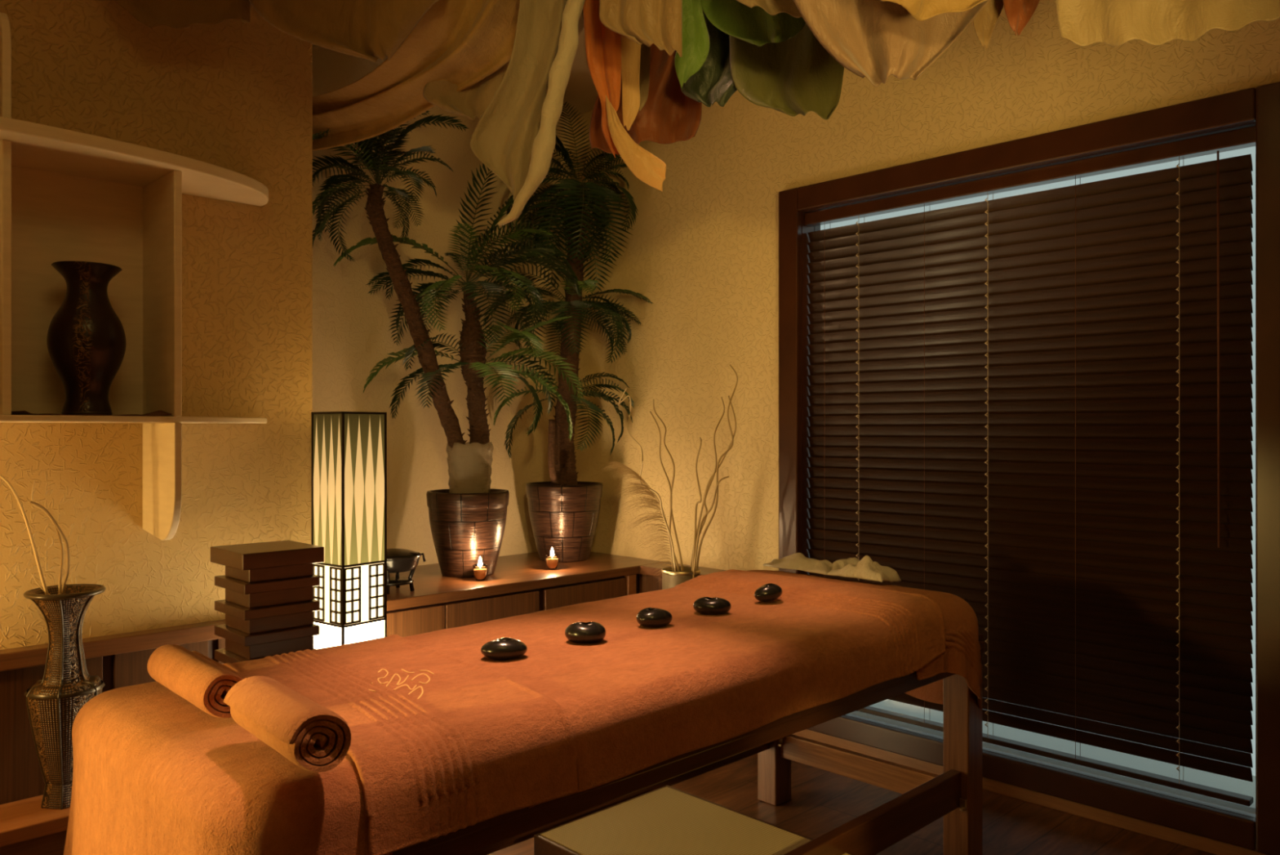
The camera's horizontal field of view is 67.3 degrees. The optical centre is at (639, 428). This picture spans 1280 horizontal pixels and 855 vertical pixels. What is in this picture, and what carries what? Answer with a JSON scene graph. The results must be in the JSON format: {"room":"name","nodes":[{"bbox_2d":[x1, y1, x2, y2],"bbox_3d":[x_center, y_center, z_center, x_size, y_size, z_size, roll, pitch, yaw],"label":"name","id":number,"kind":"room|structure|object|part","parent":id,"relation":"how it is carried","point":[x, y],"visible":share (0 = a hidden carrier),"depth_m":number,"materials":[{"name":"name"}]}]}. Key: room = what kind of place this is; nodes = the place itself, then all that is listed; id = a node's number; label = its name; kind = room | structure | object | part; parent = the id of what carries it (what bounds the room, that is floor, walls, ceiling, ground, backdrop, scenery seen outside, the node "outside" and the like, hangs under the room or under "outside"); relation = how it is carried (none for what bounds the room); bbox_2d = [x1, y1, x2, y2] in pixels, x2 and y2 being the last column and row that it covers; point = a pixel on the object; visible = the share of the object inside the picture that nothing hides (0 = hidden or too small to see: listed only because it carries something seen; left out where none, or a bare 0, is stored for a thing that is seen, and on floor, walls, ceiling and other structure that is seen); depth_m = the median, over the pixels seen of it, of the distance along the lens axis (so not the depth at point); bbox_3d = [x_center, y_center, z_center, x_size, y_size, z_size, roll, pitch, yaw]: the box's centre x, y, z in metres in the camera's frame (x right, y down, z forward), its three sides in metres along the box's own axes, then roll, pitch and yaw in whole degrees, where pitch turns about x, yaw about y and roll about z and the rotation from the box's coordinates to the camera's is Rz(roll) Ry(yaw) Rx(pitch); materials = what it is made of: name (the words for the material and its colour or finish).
{"room":"spa","nodes":[
{"label":"spa","id":0,"kind":"room"},
{"bbox_2d":[0,0,312,649],"bbox_3d":[-2.534,-0.175,2.453,3.210,2.850,0.750,0,0,-44],"label":"wall","id":1,"kind":"structure","parent":0,"point":[233,95],"depth_m":3.03,"materials":[{"name":"beige paint"}]},
{"bbox_2d":[0,618,225,671],"bbox_3d":[-2.249,0.636,2.161,3.210,0.048,0.065,0,0,-44],"label":"shelf","id":2,"kind":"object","parent":1,"relation":"attached to","point":[25,656],"depth_m":2.83,"materials":[{"name":"brown wood"}]},
{"bbox_2d":[0,637,225,804],"bbox_3d":[-1.781,0.848,2.620,2.370,0.375,0.013,0,0,-44],"label":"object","id":3,"kind":"object","parent":1,"relation":"attached to","point":[21,777],"depth_m":2.68,"materials":[{"name":"brown wood"}]},
{"bbox_2d":[0,12,268,540],"bbox_3d":[-1.720,-0.378,2.471,1.660,1.405,0.360,0,0,-44],"label":"wall shelf","id":4,"kind":"object","parent":1,"relation":"attached to","point":[65,195],"visible":0.99,"depth_m":2.75,"materials":[{"name":"beige paint"}]},
{"bbox_3d":[-1.654,-0.386,2.784,0.394,0.699,0.005,0,0,-44],"label":"panel","id":5,"kind":"part","parent":4,"relation":"part of","materials":[{"name":"beige paint"}]},
{"bbox_2d":[11,410,171,416],"bbox_3d":[-1.538,-0.045,2.686,0.361,0.020,0.220,0,0,-44],"label":"cloth","id":6,"kind":"object","parent":4,"relation":"on","point":[157,413],"visible":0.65,"depth_m":2.61,"materials":[{"name":"brown fabric"}]},
{"bbox_2d":[46,260,126,414],"bbox_3d":[-1.540,-0.246,2.677,0.192,0.416,0.192,0,0,-44],"label":"vase","id":7,"kind":"object","parent":6,"relation":"on","point":[86,342],"visible":0.97,"depth_m":2.62,"materials":[{"name":"brown ceramic"}]},
{"bbox_2d":[102,639,217,692],"bbox_3d":[-2.262,0.848,2.175,3.210,0.375,0.024,0,0,-44],"label":"trim","id":8,"kind":"structure","parent":1,"relation":"attached to","point":[108,660],"depth_m":2.84,"materials":[{"name":"brown wood"}]},
{"bbox_2d":[312,44,568,565],"bbox_3d":[-0.958,-0.175,4.450,1.837,2.850,0.100,0,0,-44],"label":"wall","id":9,"kind":"structure","parent":0,"point":[351,334],"depth_m":4.34,"materials":[{"name":"paint"}]},
{"bbox_2d":[376,27,597,118],"bbox_3d":[-0.182,-1.650,1.291,5.147,0.100,5.700,0,0,-44],"label":"ceiling","id":10,"kind":"structure","parent":0,"point":[580,92],"depth_m":4.50,"materials":[{"name":"beige paint"}]},
{"bbox_2d":[113,0,250,30],"bbox_3d":[-1.333,-1.372,2.810,0.422,0.453,0.065,0,0,-24],"label":"drape","id":11,"kind":"object","parent":10,"relation":"hanging from","point":[178,15],"visible":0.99,"depth_m":2.82,"materials":[{"name":"brown fabric"}]},
{"bbox_2d":[248,0,439,62],"bbox_3d":[-0.890,-1.345,2.827,0.680,0.508,0.116,0,0,1],"label":"drape","id":12,"kind":"object","parent":10,"relation":"hanging from","point":[371,30],"visible":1,"depth_m":2.81,"materials":[{"name":"beige fabric"}]},
{"bbox_2d":[312,0,519,151],"bbox_3d":[-0.877,-1.322,3.239,1.484,0.552,0.295,0,0,34],"label":"drape","id":13,"kind":"object","parent":10,"relation":"hanging from","point":[462,43],"visible":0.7,"depth_m":3.13,"materials":[{"name":"brown fabric"}]},
{"bbox_2d":[422,13,584,119],"bbox_3d":[-0.419,-1.315,3.124,0.618,0.568,0.186,0,0,5],"label":"drape","id":14,"kind":"object","parent":10,"relation":"hanging from","point":[472,102],"visible":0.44,"depth_m":3.19,"materials":[{"name":"beige fabric"}]},
{"bbox_2d":[470,0,580,199],"bbox_3d":[-0.332,-1.122,2.780,0.329,0.952,0.075,0,0,5],"label":"drape","id":15,"kind":"object","parent":10,"relation":"hanging from","point":[503,139],"visible":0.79,"depth_m":2.78,"materials":[{"name":"beige fabric"}]},
{"bbox_2d":[497,0,585,226],"bbox_3d":[-0.270,-1.085,2.722,0.267,1.024,0.061,0,0,0],"label":"drape","id":16,"kind":"object","parent":10,"relation":"hanging from","point":[544,144],"visible":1,"depth_m":2.70,"materials":[{"name":"beige fabric"}]},
{"bbox_2d":[582,0,621,158],"bbox_3d":[-0.110,-1.201,2.845,0.129,0.794,0.044,0,0,11],"label":"drape","id":17,"kind":"object","parent":10,"relation":"hanging from","point":[602,45],"visible":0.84,"depth_m":2.85,"materials":[{"name":"orange fabric"}]},
{"bbox_2d":[621,35,640,130],"bbox_3d":[-0.034,-1.252,2.931,0.084,0.692,0.045,0,0,0],"label":"drape","id":18,"kind":"object","parent":10,"relation":"hanging from","point":[630,50],"visible":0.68,"depth_m":2.92,"materials":[{"name":"fabric"}]},
{"bbox_2d":[605,95,666,191],"bbox_3d":[-0.013,-0.835,2.797,0.180,0.289,0.029,0,0,7],"label":"drape","id":19,"kind":"object","parent":10,"relation":"hanging from","point":[645,166],"visible":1,"depth_m":2.79,"materials":[{"name":"fabric"}]},
{"bbox_2d":[599,0,682,57],"bbox_3d":[0.000,-1.302,2.599,0.233,0.593,0.037,0,0,-1],"label":"drape","id":20,"kind":"object","parent":10,"relation":"hanging from","point":[659,23],"visible":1,"depth_m":2.60,"materials":[{"name":"beige fabric"}]},
{"bbox_2d":[639,43,650,111],"bbox_3d":[0.011,-1.292,2.978,0.053,0.611,0.008,0,0,1],"label":"drape","id":21,"kind":"object","parent":10,"relation":"hanging from","point":[644,76],"visible":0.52,"depth_m":2.98,"materials":[{"name":"beige fabric"}]},
{"bbox_2d":[588,43,702,153],"bbox_3d":[0.036,-1.252,3.107,0.417,0.692,0.104,0,0,9],"label":"drape","id":22,"kind":"object","parent":10,"relation":"hanging from","point":[668,116],"visible":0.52,"depth_m":3.10,"materials":[{"name":"orange fabric"}]},
{"bbox_2d":[674,0,709,88],"bbox_3d":[0.147,-1.280,2.716,0.100,0.636,0.016,0,0,1],"label":"drape","id":23,"kind":"object","parent":10,"relation":"hanging from","point":[695,38],"visible":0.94,"depth_m":2.71,"materials":[{"name":"green fabric"}]},
{"bbox_2d":[680,8,737,106],"bbox_3d":[0.304,-1.285,2.925,0.356,0.627,0.086,0,0,2],"label":"drape","id":24,"kind":"object","parent":10,"relation":"hanging from","point":[713,82],"visible":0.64,"depth_m":2.94,"materials":[{"name":"green fabric"}]},
{"bbox_2d":[701,0,805,46],"bbox_3d":[0.337,-1.325,2.671,0.423,0.545,0.067,0,0,28],"label":"drape","id":25,"kind":"object","parent":10,"relation":"hanging from","point":[753,25],"visible":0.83,"depth_m":2.69,"materials":[{"name":"green fabric"}]},
{"bbox_2d":[736,0,802,17],"bbox_3d":[0.321,-1.323,2.474,0.254,0.549,0.026,0,0,9],"label":"drape","id":26,"kind":"object","parent":10,"relation":"hanging from","point":[773,7],"visible":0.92,"depth_m":2.47,"materials":[{"name":"brown fabric"}]},
{"bbox_2d":[728,23,844,119],"bbox_3d":[0.434,-1.244,2.825,0.405,0.709,0.083,0,0,32],"label":"drape","id":27,"kind":"object","parent":10,"relation":"hanging from","point":[793,77],"visible":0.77,"depth_m":2.82,"materials":[{"name":"green fabric"}]},
{"bbox_2d":[793,0,989,87],"bbox_3d":[0.590,-1.207,2.273,0.539,0.783,0.086,0,0,8],"label":"drape","id":28,"kind":"object","parent":10,"relation":"hanging from","point":[875,40],"visible":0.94,"depth_m":2.27,"materials":[{"name":"beige fabric"}]},
{"bbox_2d":[880,0,986,21],"bbox_3d":[0.673,-1.253,2.120,0.372,0.689,0.046,0,0,1],"label":"drape","id":29,"kind":"object","parent":10,"relation":"hanging from","point":[920,10],"visible":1,"depth_m":2.13,"materials":[{"name":"fabric"}]},
{"bbox_2d":[973,0,1003,49],"bbox_3d":[0.832,-1.252,2.300,0.101,0.691,0.018,0,0,-7],"label":"drape","id":30,"kind":"object","parent":10,"relation":"hanging from","point":[984,22],"visible":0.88,"depth_m":2.30,"materials":[{"name":"beige fabric"}]},
{"bbox_2d":[1003,0,1039,35],"bbox_3d":[0.906,-1.259,2.249,0.120,0.678,0.020,0,0,-8],"label":"drape","id":31,"kind":"object","parent":10,"relation":"hanging from","point":[1019,13],"visible":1,"depth_m":2.25,"materials":[{"name":"orange fabric"}]},
{"bbox_2d":[1055,0,1279,47],"bbox_3d":[1.106,-1.198,1.999,0.467,0.800,0.038,0,0,28],"label":"drape","id":32,"kind":"object","parent":10,"relation":"hanging from","point":[1084,23],"visible":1,"depth_m":2.01,"materials":[{"name":"beige fabric"}]},
{"bbox_2d":[486,752,1216,854],"bbox_3d":[-0.182,1.300,1.291,5.147,0.100,5.700,0,0,-44],"label":"floor","id":33,"kind":"structure","parent":0,"point":[821,801],"depth_m":3.08,"materials":[{"name":"brown wood"}]},
{"bbox_2d":[0,794,70,854],"bbox_3d":[-2.165,1.139,2.083,3.200,0.222,0.215,0,0,-44],"label":"shelf","id":34,"kind":"object","parent":33,"relation":"on","point":[26,828],"visible":0.02,"depth_m":2.54,"materials":[{"name":"orange wood"}]},
{"bbox_2d":[23,583,106,808],"bbox_3d":[-1.586,0.736,2.652,0.195,0.589,0.196,0,0,-44],"label":"floor vase","id":35,"kind":"object","parent":34,"relation":"on","point":[53,703],"visible":0.84,"depth_m":2.60,"materials":[{"name":"brown metal"}]},
{"bbox_2d":[0,474,48,594],"bbox_3d":[-1.656,0.304,2.584,0.134,0.387,0.008,0,0,-44],"label":"reed","id":36,"kind":"object","parent":35,"relation":"in","point":[45,588],"visible":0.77,"depth_m":2.59,"materials":[{"name":"beige plant"}]},
{"bbox_2d":[32,575,49,594],"bbox_3d":[-1.630,0.449,2.638,0.064,0.102,0.005,0,0,-44],"label":"twig","id":37,"kind":"object","parent":35,"relation":"in","point":[40,586],"visible":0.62,"depth_m":2.62,"materials":[{"name":"beige plant"}]},
{"bbox_2d":[31,480,63,594],"bbox_3d":[-1.622,0.325,2.631,0.079,0.371,0.007,0,0,-44],"label":"dry twig","id":38,"kind":"object","parent":35,"relation":"in","point":[33,484],"visible":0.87,"depth_m":2.65,"materials":[{"name":"brown wood"}]},
{"bbox_2d":[29,500,70,594],"bbox_3d":[-1.606,0.350,2.616,0.096,0.316,0.007,0,0,-44],"label":"twig","id":39,"kind":"object","parent":35,"relation":"in","point":[43,508],"visible":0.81,"depth_m":2.64,"materials":[{"name":"beige wood"}]},
{"bbox_2d":[210,539,324,662],"bbox_3d":[-0.987,0.780,2.543,0.215,0.939,0.215,0,0,-44],"label":"wooden box","id":40,"kind":"object","parent":33,"relation":"on","point":[268,606],"visible":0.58,"depth_m":2.48,"materials":[{"name":"brown wood"}]},
{"bbox_2d":[311,411,386,648],"bbox_3d":[-0.955,0.597,3.155,0.172,1.306,0.172,0,0,38],"label":"lantern lamp","id":41,"kind":"object","parent":33,"relation":"on","point":[348,449],"visible":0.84,"depth_m":3.10,"materials":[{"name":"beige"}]},
{"bbox_3d":[-1.003,0.530,3.092,0.155,0.190,0.003,0,0,38],"label":"band panel","id":42,"kind":"part","parent":41,"relation":"part of","materials":[{"name":"white paper"}]},
{"bbox_3d":[-1.003,0.192,3.091,0.155,0.487,0.003,0,0,38],"label":"lamp shade","id":43,"kind":"part","parent":41,"relation":"part of","materials":[{"name":"beige paper"}]},
{"bbox_3d":[-1.003,0.912,3.092,0.155,0.575,0.003,0,0,38],"label":"panel","id":44,"kind":"part","parent":41,"relation":"part of","materials":[{"name":"white paper"}]},
{"bbox_3d":[-0.892,0.530,3.106,0.003,0.190,0.159,0,0,38],"label":"band panel","id":45,"kind":"part","parent":41,"relation":"part of","materials":[{"name":"white paper"}]},
{"bbox_3d":[-0.891,0.192,3.106,0.003,0.487,0.159,0,0,38],"label":"lamp shade","id":46,"kind":"part","parent":41,"relation":"part of","materials":[{"name":"beige paper"}]},
{"bbox_3d":[-0.892,0.912,3.106,0.003,0.575,0.159,0,0,38],"label":"panel","id":47,"kind":"part","parent":41,"relation":"part of","materials":[{"name":"white paper"}]},
{"bbox_2d":[386,551,726,636],"bbox_3d":[-0.501,0.932,3.884,1.692,0.635,1.343,0,0,-44],"label":"cabinet","id":48,"kind":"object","parent":33,"relation":"on","point":[521,584],"depth_m":3.95,"materials":[{"name":"brown wood"}]},
{"bbox_2d":[386,576,413,586],"bbox_3d":[-0.940,0.579,3.655,0.156,0.012,0.156,0,0,-44],"label":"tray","id":49,"kind":"object","parent":48,"relation":"on","point":[393,580],"depth_m":3.63,"materials":[{"name":"black metal"}]},
{"bbox_2d":[386,547,426,594],"bbox_3d":[-0.940,0.536,3.655,0.211,0.161,0.211,0,0,6],"label":"burner","id":50,"kind":"object","parent":48,"relation":"on","point":[398,560],"visible":0.59,"depth_m":3.60,"materials":[{"name":"black"}]},
{"bbox_3d":[-0.941,0.564,3.580,0.016,0.104,0.034,0,0,0],"label":"leg","id":51,"kind":"part","parent":50,"relation":"part of","materials":[{"name":"black metal"}]},
{"bbox_3d":[-0.940,0.564,3.731,0.016,0.104,0.034,0,0,-1],"label":"leg","id":52,"kind":"part","parent":50,"relation":"part of","materials":[{"name":"black metal"}]},
{"bbox_2d":[386,547,419,573],"bbox_3d":[-0.940,0.497,3.655,0.202,0.085,0.202,0,0,-44],"label":"pot","id":53,"kind":"object","parent":50,"relation":"on","point":[398,560],"depth_m":3.59,"materials":[{"name":"black"}]},
{"bbox_3d":[-0.865,0.564,3.655,0.034,0.104,0.016,0,0,1],"label":"leg","id":54,"kind":"part","parent":50,"relation":"part of","materials":[{"name":"black metal"}]},
{"bbox_3d":[-0.851,0.499,3.732,0.039,0.035,0.012,0,0,-18],"label":"handle","id":55,"kind":"part","parent":50,"relation":"part of","materials":[{"name":"black metal"}]},
{"bbox_3d":[-0.908,0.932,3.484,0.457,0.535,0.020,0,0,-44],"label":"door panel","id":56,"kind":"part","parent":48,"relation":"part of","materials":[{"name":"brown wood"}]},
{"bbox_2d":[312,111,584,577],"bbox_3d":[-0.820,-0.397,3.987,1.198,2.026,0.637,0,0,-28],"label":"potted palm","id":57,"kind":"object","parent":48,"relation":"on","point":[468,519],"visible":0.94,"depth_m":3.96,"materials":[{"name":"green plant"}]},
{"bbox_2d":[426,488,509,577],"bbox_3d":[-0.731,0.439,4.085,0.347,0.353,0.347,0,0,-44],"label":"pot","id":58,"kind":"object","parent":57,"relation":"attached to","point":[467,525],"depth_m":3.96,"materials":[{"name":"brown ceramic"}]},
{"bbox_3d":[-0.710,-0.336,4.090,0.130,0.263,0.124,0,0,-44],"label":"crown bulb","id":59,"kind":"part","parent":57,"relation":"part of","materials":[{"name":"brown plant"}]},
{"bbox_2d":[472,556,487,580],"bbox_3d":[-0.649,0.566,3.905,0.060,0.095,0.060,0,0,-44],"label":"tea light","id":60,"kind":"object","parent":48,"relation":"on","point":[480,570],"visible":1,"depth_m":3.88,"materials":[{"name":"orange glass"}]},
{"bbox_3d":[-0.581,0.932,3.805,0.447,0.535,0.020,0,0,-44],"label":"door panel","id":61,"kind":"part","parent":48,"relation":"part of","materials":[{"name":"brown wood"}]},
{"bbox_2d":[545,546,559,568],"bbox_3d":[-0.385,0.566,4.214,0.060,0.095,0.060,0,0,-44],"label":"tea light","id":62,"kind":"object","parent":48,"relation":"on","point":[552,560],"visible":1,"depth_m":4.19,"materials":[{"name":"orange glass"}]},
{"bbox_2d":[483,101,653,562],"bbox_3d":[-0.356,-0.450,4.486,0.637,2.132,0.644,0,0,-44],"label":"potted palm","id":63,"kind":"object","parent":48,"relation":"on","point":[564,511],"visible":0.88,"depth_m":4.46,"materials":[{"name":"green plant"}]},
{"bbox_2d":[525,480,602,562],"bbox_3d":[-0.358,0.436,4.547,0.363,0.359,0.363,0,0,-44],"label":"pot","id":64,"kind":"object","parent":63,"relation":"attached to","point":[564,515],"depth_m":4.42,"materials":[{"name":"brown wood"}]},
{"bbox_3d":[-0.235,0.932,4.143,0.454,0.535,0.020,0,0,-44],"label":"door panel","id":65,"kind":"part","parent":48,"relation":"part of","materials":[{"name":"brown wood"}]},
{"bbox_3d":[-0.043,0.952,4.325,0.050,0.596,0.026,0,0,-44],"label":"corner post","id":66,"kind":"part","parent":48,"relation":"part of","materials":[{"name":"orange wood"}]},
{"bbox_2d":[661,565,700,589],"bbox_3d":[0.170,0.914,3.979,0.164,0.672,0.164,0,0,-44],"label":"pot","id":67,"kind":"object","parent":48,"relation":"on","point":[670,578],"visible":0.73,"depth_m":3.92,"materials":[{"name":"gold metal"}]},
{"bbox_2d":[599,461,673,581],"bbox_3d":[-0.033,0.445,4.027,0.373,0.612,0.163,0,0,34],"label":"pampas plume","id":68,"kind":"object","parent":67,"relation":"in","point":[619,464],"visible":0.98,"depth_m":4.02,"materials":[{"name":"beige plant"}]},
{"bbox_2d":[617,387,675,571],"bbox_3d":[0.001,0.287,4.065,0.087,0.926,0.419,0,0,-38],"label":"branch","id":69,"kind":"object","parent":67,"relation":"in","point":[619,402],"visible":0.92,"depth_m":4.00,"materials":[{"name":"beige wood"}]},
{"bbox_2d":[649,411,679,571],"bbox_3d":[0.093,0.337,4.045,0.044,0.827,0.215,0,0,-37],"label":"branch","id":70,"kind":"object","parent":67,"relation":"in","point":[668,479],"visible":0.71,"depth_m":4.02,"materials":[{"name":"brown wood"}]},
{"bbox_2d":[653,399,683,571],"bbox_3d":[0.103,0.312,4.053,0.059,0.876,0.206,0,0,-37],"label":"branch","id":71,"kind":"object","parent":67,"relation":"in","point":[668,452],"visible":0.79,"depth_m":4.03,"materials":[{"name":"brown wood"}]},
{"bbox_2d":[691,437,702,570],"bbox_3d":[0.236,0.392,3.913,0.044,0.717,0.102,0,0,-31],"label":"branch","id":72,"kind":"object","parent":67,"relation":"in","point":[698,482],"visible":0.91,"depth_m":3.91,"materials":[{"name":"brown wood"}]},
{"bbox_2d":[695,396,724,545],"bbox_3d":[0.288,0.312,3.907,0.060,0.878,0.202,0,0,-36],"label":"branch","id":73,"kind":"object","parent":67,"relation":"in","point":[715,468],"visible":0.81,"depth_m":3.90,"materials":[{"name":"brown wood"}]},
{"bbox_2d":[693,475,728,577],"bbox_3d":[0.271,0.469,3.871,0.038,0.564,0.198,0,0,-44],"label":"branch","id":74,"kind":"object","parent":67,"relation":"in","point":[718,482],"visible":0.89,"depth_m":3.89,"materials":[{"name":"brown wood"}]},
{"bbox_2d":[690,395,736,566],"bbox_3d":[0.300,0.306,3.971,0.057,0.889,0.297,0,0,-44],"label":"branch","id":75,"kind":"object","parent":67,"relation":"in","point":[721,462],"visible":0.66,"depth_m":3.96,"materials":[{"name":"brown wood"}]},
{"bbox_2d":[695,364,737,569],"bbox_3d":[0.299,0.248,3.910,0.066,1.006,0.237,0,0,-44],"label":"branch","id":76,"kind":"object","parent":67,"relation":"in","point":[732,442],"visible":0.92,"depth_m":3.88,"materials":[{"name":"brown wood"}]},
{"bbox_2d":[391,633,984,854],"bbox_3d":[-0.025,0.859,2.299,2.140,0.782,0.760,0,0,-44],"label":"massage table","id":77,"kind":"object","parent":33,"relation":"on","point":[955,794],"visible":0.14,"depth_m":2.56,"materials":[{"name":"brown wood"}]},
{"bbox_2d":[63,680,392,854],"bbox_3d":[-0.751,0.750,1.633,0.348,0.523,0.890,0,0,-44],"label":"sheet","id":78,"kind":"object","parent":77,"relation":"hanging from","point":[154,772],"visible":0.68,"depth_m":1.43,"materials":[{"name":"orange fabric"}]},
{"bbox_2d":[146,644,247,717],"bbox_3d":[-0.781,0.441,1.699,0.090,0.076,0.314,0,0,-42],"label":"rolled towel","id":79,"kind":"object","parent":78,"relation":"on","point":[202,681],"visible":0.88,"depth_m":1.63,"materials":[{"name":"orange fabric"}]},
{"bbox_2d":[223,675,351,771],"bbox_3d":[-0.513,0.421,1.388,0.097,0.084,0.268,0,0,-40],"label":"rolled towel","id":80,"kind":"object","parent":78,"relation":"on","point":[313,736],"visible":1,"depth_m":1.31,"materials":[{"name":"orange fabric"}]},
{"bbox_2d":[222,634,579,854],"bbox_3d":[-0.495,0.550,1.834,0.398,0.148,0.866,0,0,-38],"label":"towel","id":81,"kind":"object","parent":77,"relation":"on","point":[442,744],"visible":0.89,"depth_m":1.60,"materials":[{"name":"brown fabric"}]},
{"bbox_2d":[403,568,946,807],"bbox_3d":[0.041,0.538,2.356,1.408,0.180,0.811,0,0,-44],"label":"towel","id":82,"kind":"object","parent":77,"relation":"on","point":[638,697],"visible":0.8,"depth_m":2.14,"materials":[{"name":"orange fabric"}]},
{"bbox_2d":[480,636,527,660],"bbox_3d":[-0.289,0.468,2.044,0.090,0.044,0.085,0,0,-44],"label":"stone","id":83,"kind":"object","parent":82,"relation":"on","point":[502,648],"visible":1,"depth_m":2.02,"materials":[{"name":"black stone"}]},
{"bbox_2d":[564,621,605,643],"bbox_3d":[-0.123,0.462,2.182,0.084,0.051,0.084,0,0,-44],"label":"stone","id":84,"kind":"object","parent":82,"relation":"on","point":[590,632],"visible":0.99,"depth_m":2.16,"materials":[{"name":"black stone"}]},
{"bbox_2d":[636,607,672,627],"bbox_3d":[0.033,0.460,2.341,0.083,0.049,0.075,0,0,-44],"label":"stone","id":85,"kind":"object","parent":82,"relation":"on","point":[652,617],"visible":1,"depth_m":2.32,"materials":[{"name":"black stone"}]},
{"bbox_2d":[693,596,731,614],"bbox_3d":[0.186,0.459,2.494,0.086,0.046,0.090,0,0,-44],"label":"stone","id":86,"kind":"object","parent":82,"relation":"on","point":[704,605],"visible":1,"depth_m":2.47,"materials":[{"name":"black stone"}]},
{"bbox_2d":[754,582,782,601],"bbox_3d":[0.352,0.450,2.642,0.082,0.048,0.066,0,0,-44],"label":"stone","id":87,"kind":"object","parent":82,"relation":"on","point":[769,592],"visible":1,"depth_m":2.62,"materials":[{"name":"black stone"}]},
{"bbox_3d":[0.454,0.963,3.244,0.088,0.575,0.078,0,0,-44],"label":"leg","id":88,"kind":"part","parent":77,"relation":"part of","materials":[{"name":"brown wood"}]},
{"bbox_2d":[748,569,982,709],"bbox_3d":[0.609,0.644,2.916,0.472,0.383,0.814,0,0,-44],"label":"towel","id":89,"kind":"object","parent":77,"relation":"on","point":[962,656],"visible":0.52,"depth_m":2.67,"materials":[{"name":"orange fabric"}]},
{"bbox_2d":[763,552,832,574],"bbox_3d":[0.532,0.444,3.209,0.237,0.066,0.481,0,0,17],"label":"folded cloth","id":90,"kind":"object","parent":89,"relation":"on","point":[797,561],"visible":0.97,"depth_m":3.09,"materials":[{"name":"white fabric"}]},
{"bbox_2d":[826,555,901,582],"bbox_3d":[0.702,0.428,3.018,0.224,0.096,0.414,0,0,21],"label":"folded cloth","id":91,"kind":"object","parent":89,"relation":"on","point":[865,568],"visible":1,"depth_m":2.89,"materials":[{"name":"white fabric"}]},
{"bbox_3d":[0.928,0.963,2.761,0.088,0.575,0.078,0,0,-44],"label":"leg","id":92,"kind":"part","parent":77,"relation":"part of","materials":[{"name":"brown wood"}]},
{"bbox_2d":[533,784,856,854],"bbox_3d":[0.226,1.134,2.260,0.485,0.232,0.915,0,0,-44],"label":"step stool","id":93,"kind":"object","parent":33,"relation":"on","point":[667,820],"visible":0.99,"depth_m":2.43,"materials":[{"name":"brown wood"}]},
{"bbox_2d":[568,0,1279,593],"bbox_3d":[1.607,-0.175,3.043,0.140,2.850,5.500,0,0,-44],"label":"wall","id":94,"kind":"structure","parent":0,"point":[703,249],"depth_m":4.12,"materials":[{"name":"paint"}]},
{"bbox_2d":[778,81,1279,854],"bbox_3d":[1.350,0.114,3.466,0.435,2.182,2.201,0,0,-44],"label":"window","id":95,"kind":"structure","parent":94,"relation":"in","point":[1255,826],"depth_m":3.03,"materials":[{"name":"brown wood"}]},
{"bbox_2d":[804,125,1255,805],"bbox_3d":[1.241,0.111,3.360,0.067,1.978,1.594,0,0,-44],"label":"blind","id":96,"kind":"object","parent":95,"relation":"attached to","point":[1033,410],"visible":0.91,"depth_m":3.20,"materials":[{"name":"brown wood"}]},
{"bbox_3d":[0.861,0.134,3.755,0.056,1.932,0.011,0,0,-44],"label":"ladder cord","id":97,"kind":"part","parent":96,"relation":"part of","materials":[{"name":"brown fabric"}]},
{"bbox_3d":[1.063,0.134,3.559,0.041,1.932,0.002,0,0,-44],"label":"ladder cord","id":98,"kind":"part","parent":96,"relation":"part of","materials":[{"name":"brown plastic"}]},
{"bbox_3d":[1.228,0.134,3.379,0.056,1.932,0.011,0,0,-44],"label":"ladder cord","id":99,"kind":"part","parent":96,"relation":"part of","materials":[{"name":"fabric"}]},
{"bbox_3d":[1.244,-0.854,3.363,0.054,0.048,1.594,0,0,-44],"label":"head rail","id":100,"kind":"part","parent":96,"relation":"part of","materials":[{"name":"brown wood"}]},
{"bbox_3d":[1.242,1.091,3.376,0.044,0.018,1.571,0,0,-44],"label":"rail","id":101,"kind":"part","parent":96,"relation":"part of","materials":[{"name":"brown wood"}]},
{"bbox_3d":[1.444,0.134,3.170,0.041,1.932,0.002,0,0,-44],"label":"ladder cord","id":102,"kind":"part","parent":96,"relation":"part of","materials":[{"name":"brown fabric"}]},
{"bbox_3d":[1.655,0.134,2.943,0.056,1.932,0.011,0,0,-44],"label":"ladder cord","id":103,"kind":"part","parent":96,"relation":"part of","materials":[{"name":"fabric"}]},
{"bbox_3d":[1.373,1.157,3.489,0.370,0.066,2.201,0,0,-44],"label":"sill","id":104,"kind":"part","parent":95,"relation":"part of","materials":[{"name":"white"}]},
{"bbox_2d":[792,728,1269,854],"bbox_3d":[2.017,1.228,2.506,0.024,0.044,4.160,0,0,-44],"label":"baseboard","id":105,"kind":"structure","parent":94,"relation":"attached to","point":[1188,839],"depth_m":3.13,"materials":[{"name":"brown wood"}]}
]}

